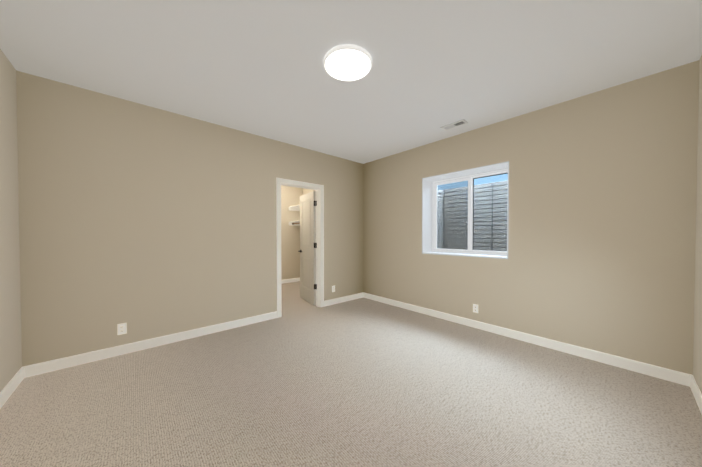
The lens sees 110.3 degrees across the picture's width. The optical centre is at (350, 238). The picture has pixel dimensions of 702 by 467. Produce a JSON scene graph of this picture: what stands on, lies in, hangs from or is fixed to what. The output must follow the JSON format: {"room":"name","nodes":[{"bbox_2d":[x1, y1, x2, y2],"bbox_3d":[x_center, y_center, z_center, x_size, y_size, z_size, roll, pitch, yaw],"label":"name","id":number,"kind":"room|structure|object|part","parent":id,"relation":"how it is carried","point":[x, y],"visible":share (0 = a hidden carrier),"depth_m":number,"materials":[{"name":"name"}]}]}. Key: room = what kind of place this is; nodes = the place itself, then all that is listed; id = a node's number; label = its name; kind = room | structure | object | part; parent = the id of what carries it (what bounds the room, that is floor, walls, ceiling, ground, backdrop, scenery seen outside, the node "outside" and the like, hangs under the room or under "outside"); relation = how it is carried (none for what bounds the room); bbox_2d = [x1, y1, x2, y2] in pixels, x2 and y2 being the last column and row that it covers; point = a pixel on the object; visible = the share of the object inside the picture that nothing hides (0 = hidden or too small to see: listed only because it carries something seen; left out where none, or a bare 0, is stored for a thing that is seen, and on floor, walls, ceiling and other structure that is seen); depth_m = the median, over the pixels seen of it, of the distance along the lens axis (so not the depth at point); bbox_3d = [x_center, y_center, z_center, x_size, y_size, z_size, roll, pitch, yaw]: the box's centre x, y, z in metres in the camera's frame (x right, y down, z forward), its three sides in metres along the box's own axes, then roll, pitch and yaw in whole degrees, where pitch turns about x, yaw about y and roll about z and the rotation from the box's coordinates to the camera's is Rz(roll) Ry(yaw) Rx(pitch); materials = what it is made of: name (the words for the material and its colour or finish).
{"room":"empty basement bedroom","nodes":[
{"label":"empty basement bedroom","id":0,"kind":"room"},
{"bbox_2d":[0,49,21,391],"bbox_3d":[-1.635,-0.088,0.630,0.120,2.660,4.101,-1,1,-42],"label":"wall","id":1,"kind":"structure","parent":0,"point":[10,337],"depth_m":1.95,"materials":[{"name":"beige paint"}]},
{"bbox_2d":[0,367,23,408],"bbox_3d":[-1.585,1.191,0.693,0.014,0.100,3.861,-1,1,-42],"label":"baseboard","id":2,"kind":"structure","parent":1,"relation":"attached to","point":[10,387],"depth_m":1.91,"materials":[{"name":"white paint"}]},
{"bbox_2d":[23,311,276,377],"bbox_3d":[-1.989,1.158,2.905,2.345,0.100,0.014,-1,1,-42],"label":"baseboard","id":3,"kind":"structure","parent":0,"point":[59,364],"depth_m":2.60,"materials":[{"name":"white paint"}]},
{"bbox_2d":[16,70,362,366],"bbox_3d":[-1.353,-0.131,3.542,4.167,2.660,0.124,-1,1,-42],"label":"wall","id":4,"kind":"structure","parent":0,"point":[143,222],"depth_m":2.67,"materials":[{"name":"beige paint"}]},
{"bbox_2d":[117,323,126,334],"bbox_3d":[-2.389,0.946,2.551,0.072,0.116,0.008,-1,1,-42],"label":"electrical outlet","id":5,"kind":"object","parent":4,"relation":"attached to","point":[121,328],"visible":1,"depth_m":2.55,"materials":[{"name":"white plastic"}]},
{"bbox_2d":[276,177,323,317],"bbox_3d":[-0.840,0.139,4.002,0.860,2.107,0.158,-1,1,-42],"label":"door frame","id":6,"kind":"structure","parent":4,"relation":"attached to","point":[319,192],"depth_m":4.17,"materials":[{"name":"white paint"}]},
{"bbox_2d":[298,191,315,304],"bbox_3d":[-0.817,0.172,4.567,0.147,2.000,0.712,-1,1,-32],"label":"door","id":7,"kind":"structure","parent":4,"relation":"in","point":[307,255],"depth_m":4.49,"materials":[{"name":"white paint"}]},
{"bbox_2d":[281,185,301,279],"bbox_3d":[-1.992,-0.169,6.114,2.430,2.660,0.120,-1,1,-42],"label":"wall","id":8,"kind":"structure","parent":0,"point":[290,249],"depth_m":6.39,"materials":[{"name":"beige paint"}]},
{"bbox_2d":[281,277,299,283],"bbox_3d":[-2.037,1.113,6.003,1.950,0.100,0.014,-1,1,-42],"label":"baseboard","id":9,"kind":"structure","parent":8,"relation":"attached to","point":[290,280],"depth_m":6.40,"materials":[{"name":"white paint"}]},
{"bbox_2d":[324,292,362,306],"bbox_3d":[-0.112,1.134,4.569,0.972,0.100,0.014,-1,1,-42],"label":"baseboard","id":10,"kind":"structure","parent":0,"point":[342,299],"depth_m":4.52,"materials":[{"name":"white paint"}]},
{"bbox_2d":[0,281,701,466],"bbox_3d":[-0.811,1.258,2.951,4.167,0.100,6.211,-1,1,-42],"label":"floor","id":11,"kind":"structure","parent":0,"point":[359,382],"depth_m":1.80,"materials":[{"name":"beige carpet"}]},
{"bbox_2d":[0,0,701,163],"bbox_3d":[-0.721,-1.513,2.990,4.647,0.120,6.451,-1,1,-42],"label":"ceiling","id":12,"kind":"structure","parent":0,"point":[255,67],"depth_m":1.93,"materials":[{"name":"white paint"}]},
{"bbox_2d":[324,44,371,80],"bbox_3d":[-0.025,-1.422,2.001,0.396,0.034,0.396,-1,1,-42],"label":"ceiling light","id":13,"kind":"object","parent":12,"relation":"in","point":[347,62],"visible":1,"depth_m":1.95,"materials":[{"name":"white"}]},
{"bbox_2d":[440,119,467,130],"bbox_3d":[1.324,-1.452,3.139,0.142,0.008,0.303,-1,1,-42],"label":"ceiling vent","id":14,"kind":"object","parent":12,"relation":"in","point":[459,123],"visible":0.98,"depth_m":3.11,"materials":[{"name":"white metal"}]},
{"bbox_2d":[302,60,698,374],"bbox_3d":[0.922,-0.143,4.388,0.360,2.660,6.331,-1,1,-42],"label":"wall","id":15,"kind":"structure","parent":0,"point":[602,215],"depth_m":2.52,"materials":[{"name":"beige paint"}]},
{"bbox_2d":[289,205,315,225],"bbox_3d":[-0.729,-0.577,5.660,0.414,0.499,2.226,-1,1,-42],"label":"shelf","id":16,"kind":"object","parent":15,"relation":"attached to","point":[295,208],"visible":0.23,"depth_m":6.39,"materials":[{"name":"white paint"}]},
{"bbox_2d":[422,161,508,258],"bbox_3d":[1.626,-0.351,3.520,0.294,1.196,1.203,-1,1,-42],"label":"window frame","id":17,"kind":"structure","parent":15,"relation":"attached to","point":[426,215],"depth_m":3.83,"materials":[{"name":"white"}]},
{"bbox_2d":[432,168,507,255],"bbox_3d":[1.760,-0.352,3.638,0.078,1.196,1.203,-1,1,-42],"label":"window","id":18,"kind":"structure","parent":15,"relation":"in","point":[435,201],"depth_m":3.71,"materials":[{"name":"grey"}]},
{"bbox_3d":[1.958,-0.353,3.427,0.003,1.056,0.482,-1,1,-42],"label":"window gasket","id":19,"kind":"part","parent":18,"relation":"part of","materials":[{"name":"clear glass"}]},
{"bbox_2d":[473,304,477,312],"bbox_3d":[1.672,0.941,3.280,0.008,0.116,0.072,-1,1,-42],"label":"electrical outlet","id":20,"kind":"object","parent":15,"relation":"attached to","point":[475,308],"visible":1,"depth_m":3.28,"materials":[{"name":"white plastic"}]},
{"bbox_2d":[363,292,690,386],"bbox_3d":[1.522,1.150,3.448,0.014,0.100,3.861,-1,1,-42],"label":"baseboard","id":21,"kind":"structure","parent":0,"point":[678,377],"depth_m":2.63,"materials":[{"name":"white paint"}]},
{"bbox_2d":[693,55,701,392],"bbox_3d":[1.289,-0.087,0.563,4.167,2.660,0.120,-1,1,-42],"label":"wall","id":22,"kind":"structure","parent":0,"point":[697,358],"depth_m":1.91,"materials":[{"name":"beige paint"}]},
{"bbox_2d":[690,375,701,414],"bbox_3d":[1.245,1.192,0.631,4.167,0.100,0.014,-1,1,-42],"label":"baseboard","id":23,"kind":"structure","parent":22,"relation":"attached to","point":[696,391],"depth_m":1.84,"materials":[{"name":"white paint"}]},
{"label":"outside","id":24,"kind":"structure","parent":0,"visible":0},
{"bbox_2d":[437,180,507,250],"bbox_3d":[2.158,-0.050,3.995,0.963,2.836,2.390,-1,1,-42],"label":"wall","id":25,"kind":"structure","parent":24,"point":[500,200],"depth_m":4.40,"materials":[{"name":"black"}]}
]}

